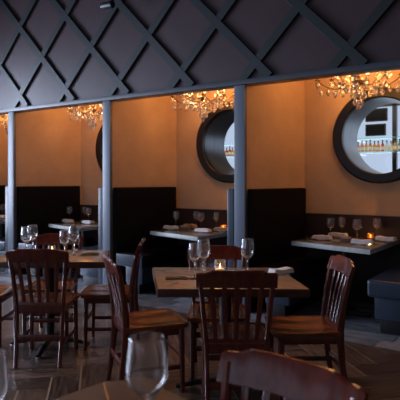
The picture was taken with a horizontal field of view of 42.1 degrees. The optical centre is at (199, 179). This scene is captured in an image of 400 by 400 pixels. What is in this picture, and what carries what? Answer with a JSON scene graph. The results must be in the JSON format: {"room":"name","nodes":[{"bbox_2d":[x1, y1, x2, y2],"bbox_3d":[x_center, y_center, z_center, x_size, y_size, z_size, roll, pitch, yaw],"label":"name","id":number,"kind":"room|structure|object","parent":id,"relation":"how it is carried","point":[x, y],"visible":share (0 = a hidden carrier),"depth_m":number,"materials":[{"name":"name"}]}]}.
{"room":"restaurant","nodes":[
{"label":"restaurant","id":0,"kind":"room"},
{"bbox_2d":[0,115,6,185],"bbox_3d":[-3.986,-0.025,9.214,0.300,2.850,1.110,0,0,34],"label":"wall partition","id":1,"kind":"structure","parent":0,"point":[3,135],"depth_m":9.54,"materials":[{"name":"paint"}]},
{"bbox_2d":[7,115,7,185],"bbox_3d":[-2.954,-0.025,9.187,1.940,2.850,0.001,0,0,34],"label":"wall","id":2,"kind":"structure","parent":0,"point":[7,115],"depth_m":9.59,"materials":[{"name":"paint"}]},
{"bbox_2d":[16,106,80,274],"bbox_3d":[-2.378,-0.025,8.128,0.300,2.850,1.110,0,0,34],"label":"wall partition","id":3,"kind":"structure","parent":0,"point":[48,143],"depth_m":8.08,"materials":[{"name":"paint"}]},
{"bbox_2d":[81,104,102,204],"bbox_3d":[-1.346,-0.025,8.101,1.940,2.850,0.001,0,0,34],"label":"wall","id":4,"kind":"structure","parent":0,"point":[91,173],"depth_m":8.40,"materials":[{"name":"paint"}]},
{"bbox_2d":[80,204,97,245],"bbox_3d":[-1.270,0.900,8.035,1.640,1.000,0.025,0,0,34],"label":"trim","id":5,"kind":"structure","parent":4,"relation":"attached to","point":[93,234],"depth_m":8.32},
{"bbox_2d":[95,124,102,172],"bbox_3d":[-1.065,-0.495,8.188,1.070,1.070,0.582,0,0,34],"label":"window","id":6,"kind":"structure","parent":4,"relation":"in","point":[99,141],"depth_m":8.19,"materials":[{"name":"black"}]},
{"bbox_2d":[112,95,175,259],"bbox_3d":[-0.770,-0.025,7.043,0.300,2.850,1.110,0,0,34],"label":"wall partition","id":7,"kind":"structure","parent":0,"point":[143,130],"depth_m":6.97,"materials":[{"name":"paint"}]},
{"bbox_2d":[0,0,399,108],"bbox_3d":[0.162,-2.115,5.779,13.200,2.170,0.120,0,0,34],"label":"wall header","id":8,"kind":"structure","parent":0,"point":[302,48],"depth_m":5.99,"materials":[{"name":"paint"}]},
{"bbox_2d":[8,112,15,274],"bbox_3d":[-2.784,0.198,7.702,0.128,2.404,0.048,0,0,34],"label":"column","id":9,"kind":"structure","parent":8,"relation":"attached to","point":[11,115],"depth_m":7.68,"materials":[{"name":"grey metal"}]},
{"bbox_2d":[103,101,111,284],"bbox_3d":[-1.177,0.198,6.616,0.128,2.404,0.048,0,0,34],"label":"column","id":10,"kind":"structure","parent":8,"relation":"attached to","point":[107,105],"depth_m":6.58,"materials":[{"name":"grey paint"}]},
{"bbox_2d":[0,0,395,107],"bbox_3d":[0.180,-2.130,5.672,12.938,2.210,0.037,0,0,34],"label":"trim","id":11,"kind":"structure","parent":8,"relation":"attached to","point":[347,48],"depth_m":6.08,"materials":[{"name":"grey paint"}]},
{"bbox_2d":[0,60,399,114],"bbox_3d":[0.148,-1.030,5.758,13.200,0.050,0.180,0,0,34],"label":"trim","id":12,"kind":"structure","parent":8,"relation":"attached to","point":[389,65],"depth_m":5.59,"materials":[{"name":"grey paint"}]},
{"bbox_2d":[234,85,246,307],"bbox_3d":[0.431,0.198,5.530,0.128,2.404,0.048,0,0,34],"label":"trim","id":13,"kind":"structure","parent":8,"relation":"attached to","point":[240,91],"depth_m":5.51,"materials":[{"name":"grey paint"}]},
{"bbox_2d":[0,269,399,399],"bbox_3d":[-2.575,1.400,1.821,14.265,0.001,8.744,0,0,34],"label":"floor","id":14,"kind":"structure","parent":0,"point":[92,375],"depth_m":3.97,"materials":[{"name":"brown wood"}]},
{"bbox_2d":[0,218,4,237],"bbox_3d":[-3.312,1.024,8.764,0.920,0.752,1.042,0,0,34],"label":"table","id":15,"kind":"object","parent":14,"relation":"on","point":[2,220],"visible":0.11,"depth_m":8.65,"materials":[{"name":"stone"}]},
{"bbox_2d":[0,204,4,214],"bbox_3d":[-3.452,0.533,9.089,0.100,0.228,0.100,0,0,-27],"label":"wine glass","id":16,"kind":"object","parent":15,"relation":"on","point":[2,206],"visible":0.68,"depth_m":9.05,"materials":[{"name":"white"}]},
{"bbox_2d":[0,185,5,214],"bbox_3d":[-3.823,0.748,9.049,0.515,1.305,1.082,0,0,34],"label":"bench","id":17,"kind":"object","parent":14,"relation":"on","point":[2,187],"visible":0.11,"depth_m":9.46,"materials":[{"name":"black leather"}]},
{"bbox_2d":[0,186,7,273],"bbox_3d":[-2.763,0.748,8.346,0.533,1.305,1.100,0,0,34],"label":"bench","id":18,"kind":"object","parent":14,"relation":"on","point":[3,241],"visible":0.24,"depth_m":7.78,"materials":[{"name":"black metal"}]},
{"bbox_2d":[0,238,4,250],"bbox_3d":[-2.795,0.995,8.368,0.455,0.160,1.100,0,0,34],"label":"seat cushion","id":19,"kind":"object","parent":18,"relation":"on","point":[2,240],"depth_m":7.84,"materials":[{"name":"blue leather"}]},
{"bbox_2d":[0,285,19,348],"bbox_3d":[-1.860,0.956,4.450,0.534,0.895,0.464,0,0,0],"label":"dining chair","id":20,"kind":"object","parent":14,"relation":"on","point":[6,292],"visible":0.68,"depth_m":4.41,"materials":[{"name":"brown wood"}]},
{"bbox_2d":[5,249,79,367],"bbox_3d":[-1.210,0.956,4.090,0.464,0.895,0.534,0,0,0],"label":"dining chair","id":21,"kind":"object","parent":14,"relation":"on","point":[47,302],"visible":1,"depth_m":3.90,"materials":[{"name":"brown wood"}]},
{"bbox_2d":[22,233,83,336],"bbox_3d":[-1.340,0.956,4.720,0.464,0.895,0.534,0,0,0],"label":"dining chair","id":22,"kind":"object","parent":14,"relation":"on","point":[45,239],"visible":0.49,"depth_m":4.87,"materials":[{"name":"brown wood"}]},
{"bbox_2d":[17,186,91,276],"bbox_3d":[-2.215,0.748,7.963,0.515,1.305,1.082,0,0,34],"label":"bench","id":23,"kind":"object","parent":14,"relation":"on","point":[41,206],"visible":0.41,"depth_m":7.95,"materials":[{"name":"black leather"}]},
{"bbox_2d":[20,237,91,249],"bbox_3d":[-2.191,0.995,7.954,0.466,0.160,1.050,0,0,34],"label":"seat cushion","id":24,"kind":"object","parent":23,"relation":"on","point":[89,240],"depth_m":7.66,"materials":[{"name":"black leather"}]},
{"bbox_2d":[0,250,109,358],"bbox_3d":[-1.250,1.025,4.479,0.951,0.750,0.808,0,0,-5],"label":"dining table","id":25,"kind":"object","parent":14,"relation":"on","point":[80,261],"visible":0.53,"depth_m":4.30,"materials":[{"name":"brown wood"}]},
{"bbox_2d":[21,226,31,248],"bbox_3d":[-1.475,0.523,4.420,0.092,0.252,0.092,0,0,-18],"label":"wine glass","id":26,"kind":"object","parent":25,"relation":"on","point":[26,231],"visible":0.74,"depth_m":4.39,"materials":[{"name":"white"}]},
{"bbox_2d":[28,225,37,248],"bbox_3d":[-1.482,0.523,4.600,0.092,0.252,0.092,0,0,23],"label":"wine glass","id":27,"kind":"object","parent":25,"relation":"on","point":[34,227],"visible":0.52,"depth_m":4.57,"materials":[{"name":"white"}]},
{"bbox_2d":[60,230,68,250],"bbox_3d":[-1.121,0.532,4.300,0.080,0.235,0.080,0,0,9],"label":"wine glass","id":28,"kind":"object","parent":25,"relation":"on","point":[64,234],"visible":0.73,"depth_m":4.27,"materials":[{"name":"white"}]},
{"bbox_2d":[69,226,78,255],"bbox_3d":[-1.085,0.523,4.480,0.092,0.252,0.092,0,0,-42],"label":"wine glass","id":29,"kind":"object","parent":25,"relation":"on","point":[73,230],"visible":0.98,"depth_m":4.45,"materials":[{"name":"white"}]},
{"bbox_2d":[80,251,98,254],"bbox_3d":[-0.958,0.636,4.521,0.162,0.024,0.073,0,0,-11],"label":"folded napkin","id":30,"kind":"object","parent":25,"relation":"on","point":[88,252],"visible":1,"depth_m":4.49,"materials":[{"name":"beige fabric"}]},
{"bbox_2d":[48,220,97,277],"bbox_3d":[-1.704,1.024,7.678,0.920,0.752,1.042,0,0,34],"label":"table","id":31,"kind":"object","parent":14,"relation":"on","point":[83,228],"visible":0.36,"depth_m":7.56,"materials":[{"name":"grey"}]},
{"bbox_2d":[66,207,72,218],"bbox_3d":[-2.042,0.533,8.137,0.100,0.228,0.100,0,0,2],"label":"wine glass","id":32,"kind":"object","parent":31,"relation":"on","point":[69,210],"visible":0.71,"depth_m":8.10,"materials":[{"name":"white"}]},
{"bbox_2d":[85,208,91,219],"bbox_3d":[-1.688,0.533,7.874,0.100,0.228,0.100,0,0,-41],"label":"wine glass","id":33,"kind":"object","parent":31,"relation":"on","point":[88,211],"visible":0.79,"depth_m":7.84,"materials":[{"name":"white"}]},
{"bbox_3d":[-1.989,0.640,7.835,0.138,0.014,0.138,0,0,34],"label":"plate","id":34,"kind":"object","parent":31,"relation":"on","visible":0},
{"bbox_2d":[62,219,73,221],"bbox_3d":[-1.990,0.611,7.837,0.213,0.040,0.080,0,0,43],"label":"folded napkin","id":35,"kind":"object","parent":34,"relation":"on","point":[63,220],"visible":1,"depth_m":7.79,"materials":[{"name":"white fabric"}]},
{"bbox_2d":[75,187,102,284],"bbox_3d":[-1.155,0.748,7.260,0.533,1.305,1.100,0,0,34],"label":"bench","id":36,"kind":"object","parent":14,"relation":"on","point":[91,276],"visible":0.19,"depth_m":6.70,"materials":[{"name":"grey leather"}]},
{"bbox_2d":[75,245,97,249],"bbox_3d":[-1.187,0.995,7.282,0.455,0.160,1.100,0,0,34],"label":"seat cushion","id":37,"kind":"object","parent":36,"relation":"on","point":[91,247],"depth_m":6.95,"materials":[{"name":"blue leather"}]},
{"bbox_2d":[80,237,145,350],"bbox_3d":[-0.735,0.956,4.471,0.534,0.895,0.464,0,0,-2],"label":"dining chair","id":38,"kind":"object","parent":14,"relation":"on","point":[94,294],"visible":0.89,"depth_m":4.29,"materials":[{"name":"brown wood"}]},
{"bbox_2d":[54,380,186,399],"bbox_3d":[-0.258,1.024,1.053,1.004,0.752,0.969,0,0,-45],"label":"dining table","id":39,"kind":"object","parent":14,"relation":"on","point":[107,390],"visible":0.59,"depth_m":1.57,"materials":[{"name":"brown wood"}]},
{"bbox_2d":[0,349,7,399],"bbox_3d":[-0.487,0.523,1.190,0.092,0.252,0.092,0,0,21],"label":"wine glass","id":40,"kind":"object","parent":39,"relation":"on","point":[3,361],"visible":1,"depth_m":1.18,"materials":[{"name":"white"}]},
{"bbox_2d":[126,331,167,399],"bbox_3d":[-0.129,0.515,1.270,0.104,0.268,0.104,0,0,-42],"label":"wine glass","id":41,"kind":"object","parent":39,"relation":"on","point":[146,361],"visible":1,"depth_m":1.23,"materials":[{"name":"white"}]},
{"bbox_2d":[102,254,188,392],"bbox_3d":[-0.383,0.956,3.531,0.534,0.895,0.464,0,0,-21],"label":"dining chair","id":42,"kind":"object","parent":14,"relation":"on","point":[167,321],"visible":0.96,"depth_m":3.42,"materials":[{"name":"brown wood"}]},
{"bbox_2d":[113,187,188,293],"bbox_3d":[-0.608,0.748,6.877,0.515,1.305,1.082,0,0,34],"label":"bench","id":43,"kind":"object","parent":14,"relation":"on","point":[137,211],"visible":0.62,"depth_m":6.77,"materials":[{"name":"black leather"}]},
{"bbox_2d":[118,245,188,267],"bbox_3d":[-0.584,0.995,6.868,0.466,0.160,1.050,0,0,34],"label":"seat cushion","id":44,"kind":"object","parent":43,"relation":"on","point":[152,256],"depth_m":6.65,"materials":[{"name":"black leather"}]},
{"bbox_2d":[150,227,226,266],"bbox_3d":[-0.097,1.024,6.592,0.920,0.752,1.042,0,0,34],"label":"table","id":45,"kind":"object","parent":14,"relation":"on","point":[191,235],"visible":0.38,"depth_m":6.31,"materials":[{"name":"grey wood"}]},
{"bbox_2d":[172,211,179,220],"bbox_3d":[-0.322,0.533,6.975,0.100,0.228,0.100,0,0,-14],"label":"wine glass","id":46,"kind":"object","parent":45,"relation":"on","point":[175,214],"visible":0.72,"depth_m":6.94,"materials":[{"name":"white"}]},
{"bbox_2d":[179,225,188,230],"bbox_3d":[-0.205,0.616,6.679,0.110,0.062,0.070,0,0,34],"label":"holder","id":47,"kind":"object","parent":45,"relation":"on","point":[182,227],"visible":1,"depth_m":6.65,"materials":[{"name":"clear glass"}]},
{"bbox_2d":[193,211,198,227],"bbox_3d":[-0.054,0.536,7.060,0.092,0.222,0.092,0,0,16],"label":"wine glass","id":48,"kind":"object","parent":45,"relation":"on","point":[195,213],"visible":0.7,"depth_m":7.03,"materials":[{"name":"white"}]},
{"bbox_2d":[197,212,204,221],"bbox_3d":[0.013,0.533,6.689,0.100,0.228,0.100,0,0,43],"label":"wine glass","id":49,"kind":"object","parent":45,"relation":"on","point":[200,216],"visible":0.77,"depth_m":6.65,"materials":[{"name":"white"}]},
{"bbox_2d":[213,212,218,220],"bbox_3d":[0.211,0.536,6.856,0.092,0.222,0.092,0,0,24],"label":"wine glass","id":50,"kind":"object","parent":45,"relation":"on","point":[215,214],"visible":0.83,"depth_m":6.82,"materials":[{"name":"white"}]},
{"bbox_3d":[-0.376,0.640,6.746,0.138,0.014,0.138,0,0,34],"label":"plate","id":51,"kind":"object","parent":45,"relation":"on","visible":0},
{"bbox_2d":[163,225,178,228],"bbox_3d":[-0.375,0.612,6.745,0.208,0.040,0.080,0,0,36],"label":"folded napkin","id":52,"kind":"object","parent":51,"relation":"on","point":[164,226],"visible":1,"depth_m":6.71,"materials":[{"name":"white fabric"}]},
{"bbox_3d":[-0.135,0.640,7.018,0.138,0.014,0.138,0,0,34],"label":"plate","id":53,"kind":"object","parent":45,"relation":"on","visible":0},
{"bbox_2d":[183,224,196,226],"bbox_3d":[-0.135,0.611,7.019,0.081,0.040,0.212,0,0,-45],"label":"folded napkin","id":54,"kind":"object","parent":53,"relation":"on","point":[188,225],"visible":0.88,"depth_m":6.97,"materials":[{"name":"beige fabric"}]},
{"bbox_3d":[0.037,0.640,6.371,0.138,0.014,0.138,0,0,34],"label":"plate","id":55,"kind":"object","parent":45,"relation":"on","visible":0},
{"bbox_2d":[194,228,211,231],"bbox_3d":[0.035,0.611,6.371,0.213,0.040,0.079,0,0,35],"label":"folded napkin","id":56,"kind":"object","parent":55,"relation":"on","point":[196,229],"visible":1,"depth_m":6.34,"materials":[{"name":"white fabric"}]},
{"bbox_3d":[0.275,0.640,6.511,0.138,0.014,0.138,0,0,34],"label":"plate","id":57,"kind":"object","parent":45,"relation":"on","visible":0},
{"bbox_2d":[213,227,226,230],"bbox_3d":[0.276,0.612,6.511,0.209,0.040,0.080,0,0,28],"label":"folded napkin","id":58,"kind":"object","parent":57,"relation":"on","point":[215,228],"visible":0.77,"depth_m":6.48,"materials":[{"name":"beige fabric"}]},
{"bbox_2d":[195,189,233,300],"bbox_3d":[0.453,0.748,6.174,0.533,1.305,1.100,0,0,34],"label":"bench","id":59,"kind":"object","parent":14,"relation":"on","point":[230,192],"visible":0.08,"depth_m":5.60,"materials":[{"name":"grey leather"}]},
{"bbox_2d":[195,259,214,267],"bbox_3d":[0.420,0.995,6.196,0.455,0.160,1.100,0,0,34],"label":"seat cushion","id":60,"kind":"object","parent":59,"relation":"on","point":[211,260],"depth_m":5.81,"materials":[{"name":"blue leather"}]},
{"bbox_2d":[187,245,250,379],"bbox_3d":[0.130,0.956,3.797,0.464,0.895,0.534,0,0,0],"label":"dining chair","id":61,"kind":"object","parent":14,"relation":"on","point":[225,252],"visible":0.48,"depth_m":3.91,"materials":[{"name":"brown wood"}]},
{"bbox_2d":[152,267,309,389],"bbox_3d":[0.151,1.025,3.482,1.014,0.750,0.769,0,0,0],"label":"dining table","id":62,"kind":"object","parent":14,"relation":"on","point":[288,286],"visible":0.34,"depth_m":3.23,"materials":[{"name":"brown wood"}]},
{"bbox_2d":[165,276,187,279],"bbox_3d":[-0.151,0.644,3.420,0.150,0.010,0.070,0,0,0],"label":"folded napkin","id":63,"kind":"object","parent":62,"relation":"on","point":[172,277],"visible":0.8,"depth_m":3.39,"materials":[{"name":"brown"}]},
{"bbox_2d":[188,242,200,279],"bbox_3d":[-0.036,0.532,3.420,0.080,0.235,0.080,0,0,0],"label":"wine glass","id":64,"kind":"object","parent":62,"relation":"on","point":[194,251],"visible":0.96,"depth_m":3.39,"materials":[{"name":"white"}]},
{"bbox_2d":[197,238,209,272],"bbox_3d":[0.024,0.523,3.500,0.092,0.252,0.092,0,0,11],"label":"wine glass","id":65,"kind":"object","parent":62,"relation":"on","point":[204,242],"visible":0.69,"depth_m":3.46,"materials":[{"name":"white"}]},
{"bbox_2d":[214,259,225,269],"bbox_3d":[0.141,0.607,3.660,0.084,0.085,0.084,0,0,34],"label":"votive candle","id":66,"kind":"object","parent":62,"relation":"on","point":[219,264],"visible":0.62,"depth_m":3.63,"materials":[{"name":"clear glass"}]},
{"bbox_2d":[241,238,253,269],"bbox_3d":[0.322,0.523,3.520,0.092,0.252,0.092,0,0,-37],"label":"wine glass","id":67,"kind":"object","parent":62,"relation":"on","point":[247,244],"visible":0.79,"depth_m":3.49,"materials":[{"name":"white"}]},
{"bbox_2d":[268,267,293,273],"bbox_3d":[0.564,0.631,3.621,0.169,0.034,0.082,0,0,-29],"label":"folded napkin","id":68,"kind":"object","parent":62,"relation":"on","point":[284,270],"visible":0.94,"depth_m":3.60,"materials":[{"name":"white fabric"}]},
{"bbox_2d":[196,270,277,399],"bbox_3d":[0.210,0.956,3.180,0.464,0.895,0.534,0,0,0],"label":"dining chair","id":69,"kind":"object","parent":14,"relation":"on","point":[217,337],"visible":0.94,"depth_m":2.99,"materials":[{"name":"brown wood"}]},
{"bbox_2d":[248,188,327,315],"bbox_3d":[1.000,0.748,5.791,0.515,1.305,1.082,0,0,34],"label":"bench","id":70,"kind":"object","parent":14,"relation":"on","point":[276,216],"visible":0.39,"depth_m":5.75,"materials":[{"name":"black leather"}]},
{"bbox_2d":[252,257,327,282],"bbox_3d":[1.024,0.995,5.782,0.466,0.160,1.050,0,0,34],"label":"seat cushion","id":71,"kind":"object","parent":70,"relation":"on","point":[306,269],"depth_m":5.69,"materials":[{"name":"black leather"}]},
{"bbox_2d":[216,349,368,399],"bbox_3d":[0.095,0.956,1.292,0.464,0.895,0.534,0,0,42],"label":"dining chair","id":72,"kind":"object","parent":14,"relation":"on","point":[290,378],"visible":1,"depth_m":1.48,"materials":[{"name":"brown wood"}]},
{"bbox_2d":[264,255,354,399],"bbox_3d":[0.705,0.956,3.401,0.534,0.895,0.464,0,0,-2],"label":"dining chair","id":73,"kind":"object","parent":14,"relation":"on","point":[288,330],"visible":0.89,"depth_m":3.33,"materials":[{"name":"brown wood"}]},
{"bbox_2d":[291,235,399,318],"bbox_3d":[1.511,1.024,5.507,0.920,0.752,1.042,0,0,34],"label":"table","id":74,"kind":"object","parent":14,"relation":"on","point":[334,244],"visible":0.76,"depth_m":5.30,"materials":[{"name":"grey wood"}]},
{"bbox_2d":[326,218,334,238],"bbox_3d":[1.445,0.533,5.758,0.100,0.228,0.100,0,0,-33],"label":"wine glass","id":75,"kind":"object","parent":74,"relation":"on","point":[330,222],"visible":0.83,"depth_m":5.72,"materials":[{"name":"white"}]},
{"bbox_2d":[338,217,345,228],"bbox_3d":[1.614,0.536,5.909,0.092,0.222,0.092,0,0,-41],"label":"wine glass","id":76,"kind":"object","parent":74,"relation":"on","point":[341,220],"visible":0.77,"depth_m":5.88,"materials":[{"name":"white"}]},
{"bbox_2d":[340,236,351,242],"bbox_3d":[1.510,0.616,5.376,0.110,0.062,0.070,0,0,34],"label":"holder","id":77,"kind":"object","parent":74,"relation":"on","point":[344,239],"visible":0.98,"depth_m":5.35,"materials":[{"name":"clear glass"}]},
{"bbox_2d":[352,219,361,231],"bbox_3d":[1.671,0.533,5.533,0.100,0.228,0.100,0,0,-8],"label":"wine glass","id":78,"kind":"object","parent":74,"relation":"on","point":[356,223],"visible":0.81,"depth_m":5.50,"materials":[{"name":"white"}]},
{"bbox_2d":[367,233,373,239],"bbox_3d":[1.846,0.612,5.631,0.068,0.070,0.068,0,0,34],"label":"votive candle","id":79,"kind":"object","parent":74,"relation":"on","point":[369,235],"visible":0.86,"depth_m":5.61,"materials":[{"name":"orange glass"}]},
{"bbox_2d":[373,219,380,230],"bbox_3d":[1.937,0.536,5.691,0.092,0.222,0.092,0,0,-2],"label":"wine glass","id":80,"kind":"object","parent":74,"relation":"on","point":[376,222],"visible":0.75,"depth_m":5.66,"materials":[{"name":"white"}]},
{"bbox_3d":[1.310,0.640,5.583,0.138,0.014,0.138,0,0,34],"label":"plate","id":81,"kind":"object","parent":74,"relation":"on","visible":0},
{"bbox_2d":[311,235,332,239],"bbox_3d":[1.309,0.611,5.585,0.213,0.040,0.082,0,0,30],"label":"folded napkin","id":82,"kind":"object","parent":81,"relation":"on","point":[313,236],"visible":1,"depth_m":5.55,"materials":[{"name":"white fabric"}]},
{"bbox_3d":[1.553,0.640,5.853,0.138,0.014,0.138,0,0,34],"label":"plate","id":83,"kind":"object","parent":74,"relation":"on","visible":0},
{"bbox_2d":[328,232,347,236],"bbox_3d":[1.552,0.611,5.855,0.214,0.040,0.081,0,0,35],"label":"folded napkin","id":84,"kind":"object","parent":83,"relation":"on","point":[332,233],"visible":0.83,"depth_m":5.82,"materials":[{"name":"white fabric"}]},
{"bbox_3d":[1.615,0.640,5.184,0.138,0.014,0.138,0,0,34],"label":"plate","id":85,"kind":"object","parent":74,"relation":"on","visible":0},
{"bbox_2d":[351,239,372,243],"bbox_3d":[1.615,0.611,5.185,0.210,0.040,0.082,0,0,23],"label":"folded napkin","id":86,"kind":"object","parent":85,"relation":"on","point":[358,241],"visible":1,"depth_m":5.15,"materials":[{"name":"white fabric"}]},
{"bbox_3d":[1.947,0.640,5.443,0.138,0.014,0.138,0,0,34],"label":"plate","id":87,"kind":"object","parent":74,"relation":"on","visible":0},
{"bbox_2d":[375,236,396,240],"bbox_3d":[1.948,0.612,5.443,0.082,0.040,0.209,0,0,-43],"label":"folded napkin","id":88,"kind":"object","parent":87,"relation":"on","point":[383,238],"visible":1,"depth_m":5.41,"materials":[{"name":"white fabric"}]},
{"bbox_2d":[367,264,399,335],"bbox_3d":[2.060,0.748,5.088,0.533,1.305,1.100,0,0,34],"label":"bench","id":89,"kind":"object","parent":14,"relation":"on","point":[385,286],"visible":1,"depth_m":4.73,"materials":[{"name":"black leather"}]},
{"bbox_2d":[367,264,399,299],"bbox_3d":[2.028,0.995,5.110,0.455,0.160,1.100,0,0,34],"label":"seat cushion","id":90,"kind":"object","parent":89,"relation":"on","point":[385,285],"depth_m":4.73,"materials":[{"name":"blue leather"}]},
{"bbox_2d":[176,89,233,209],"bbox_3d":[0.261,-0.025,7.016,1.940,2.850,0.001,0,0,34],"label":"wall","id":91,"kind":"structure","parent":0,"point":[195,188],"depth_m":7.26,"materials":[{"name":"paint"}]},
{"bbox_2d":[176,208,226,245],"bbox_3d":[0.337,0.900,6.949,1.640,1.000,0.025,0,0,34],"label":"trim","id":92,"kind":"structure","parent":91,"relation":"attached to","point":[186,215],"depth_m":7.11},
{"bbox_2d":[196,102,233,182],"bbox_3d":[0.543,-0.495,7.102,1.070,1.070,0.582,0,0,34],"label":"window","id":93,"kind":"structure","parent":91,"relation":"in","point":[212,132],"depth_m":7.15,"materials":[{"name":"black metal"}]},
{"bbox_2d":[247,81,303,237],"bbox_3d":[0.837,-0.025,5.957,0.300,2.850,1.110,0,0,34],"label":"wall partition","id":94,"kind":"structure","parent":0,"point":[275,112],"depth_m":5.90,"materials":[{"name":"paint"}]},
{"bbox_2d":[304,70,399,215],"bbox_3d":[1.869,-0.025,5.930,1.940,2.850,0.001,0,0,34],"label":"wall","id":95,"kind":"structure","parent":0,"point":[330,188],"depth_m":6.15,"materials":[{"name":"paint"}]},
{"bbox_2d":[306,213,399,304],"bbox_3d":[1.945,0.900,5.863,1.640,1.000,0.025,0,0,34],"label":"trim","id":96,"kind":"structure","parent":95,"relation":"attached to","point":[367,267],"depth_m":5.92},
{"bbox_2d":[333,87,399,183],"bbox_3d":[2.151,-0.495,6.016,1.070,1.070,0.582,0,0,34],"label":"window","id":97,"kind":"structure","parent":95,"relation":"in","point":[348,122],"depth_m":6.02,"materials":[{"name":"black wood"}]},
{"bbox_3d":[-2.172,-3.250,2.323,13.600,0.100,8.820,0,0,34],"label":"ceiling","id":98,"kind":"structure","parent":0,"visible":0},
{"bbox_2d":[100,0,114,9],"bbox_3d":[-1.096,-2.624,6.231,0.220,1.148,0.090,0,0,34],"label":"spotlight","id":99,"kind":"object","parent":98,"relation":"hanging from","point":[110,4],"visible":1,"depth_m":6.21,"materials":[{"name":"black metal"}]},
{"bbox_3d":[2.522,-0.400,11.148,11.500,3.600,0.100,0,0,34],"label":"wall","id":100,"kind":"structure","parent":0,"visible":0},
{"bbox_2d":[365,123,385,135],"bbox_3d":[3.301,-0.940,9.775,0.370,0.220,0.064,0,0,34],"label":"wall screen","id":101,"kind":"object","parent":100,"relation":"attached to","point":[370,129],"visible":1,"depth_m":9.75,"materials":[{"name":"black paint"}]},
{"bbox_2d":[365,108,387,121],"bbox_3d":[3.314,-1.220,9.766,0.400,0.240,0.064,0,0,34],"label":"wall screen","id":102,"kind":"object","parent":100,"relation":"attached to","point":[378,114],"visible":0.76,"depth_m":9.72,"materials":[{"name":"black paint"}]},
{"bbox_2d":[380,103,399,170],"bbox_3d":[2.494,-0.775,11.143,11.540,1.950,0.100,0,0,34],"label":"window","id":103,"kind":"structure","parent":100,"relation":"in","point":[394,105],"depth_m":10.20,"materials":[{"name":"grey metal"}]},
{"bbox_2d":[224,136,399,145],"bbox_3d":[2.043,-0.767,10.886,10.400,0.045,0.810,0,0,34],"label":"bar shelf","id":104,"kind":"object","parent":103,"relation":"attached to","point":[391,137],"visible":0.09,"depth_m":9.65,"materials":[{"name":"clear glass"}]},
{"bbox_2d":[226,151,399,156],"bbox_3d":[2.043,-0.504,10.886,10.400,0.045,0.810,0,0,34],"label":"bar shelf","id":105,"kind":"object","parent":103,"relation":"attached to","point":[361,153],"visible":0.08,"depth_m":9.59,"materials":[{"name":"clear glass"}]},
{"bbox_2d":[360,141,363,151],"bbox_3d":[3.076,-0.635,9.869,0.064,0.215,0.062,0,0,34],"label":"liquor bottle","id":106,"kind":"object","parent":105,"relation":"on","point":[362,145],"visible":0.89,"depth_m":9.85,"materials":[{"name":"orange glass"}]},
{"bbox_2d":[368,140,371,151],"bbox_3d":[3.202,-0.640,9.784,0.068,0.225,0.066,0,0,34],"label":"liquor bottle","id":107,"kind":"object","parent":105,"relation":"on","point":[370,144],"visible":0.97,"depth_m":9.76,"materials":[{"name":"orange glass"}]},
{"bbox_2d":[385,141,388,150],"bbox_3d":[3.454,-0.627,9.613,0.070,0.200,0.068,0,0,34],"label":"liquor bottle","id":108,"kind":"object","parent":105,"relation":"on","point":[386,144],"visible":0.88,"depth_m":9.59,"materials":[{"name":"clear glass"}]},
{"bbox_2d":[393,139,396,150],"bbox_3d":[3.569,-0.635,9.512,0.064,0.215,0.062,0,0,34],"label":"liquor bottle","id":109,"kind":"object","parent":105,"relation":"on","point":[394,144],"visible":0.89,"depth_m":9.49,"materials":[{"name":"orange glass"}]},
{"bbox_3d":[-0.688,-1.490,7.343,8.160,0.080,1.520,0,0,34],"label":"ceiling","id":110,"kind":"structure","parent":0,"visible":0},
{"bbox_2d":[0,114,7,133],"bbox_3d":[-3.176,-1.064,8.662,0.717,0.701,0.717,0,0,-22],"label":"crystal chandelier","id":111,"kind":"object","parent":110,"relation":"hanging from","point":[5,124],"visible":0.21,"depth_m":8.63,"materials":[{"name":"brown metal"}]},
{"bbox_2d":[66,103,102,130],"bbox_3d":[-1.569,-1.064,7.576,0.717,0.701,0.717,0,0,-22],"label":"crystal chandelier","id":112,"kind":"object","parent":110,"relation":"hanging from","point":[91,110],"visible":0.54,"depth_m":7.53,"materials":[{"name":"brown metal"}]},
{"bbox_2d":[170,90,233,121],"bbox_3d":[0.039,-1.064,6.490,0.717,0.701,0.717,0,0,-22],"label":"crystal chandelier","id":113,"kind":"object","parent":110,"relation":"hanging from","point":[191,104],"visible":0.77,"depth_m":6.44,"materials":[{"name":"brown metal"}]},
{"bbox_2d":[314,71,399,110],"bbox_3d":[1.647,-1.064,5.404,0.717,0.701,0.717,0,0,-22],"label":"crystal chandelier","id":114,"kind":"object","parent":110,"relation":"hanging from","point":[354,84],"visible":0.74,"depth_m":5.36,"materials":[{"name":"clear glass"}]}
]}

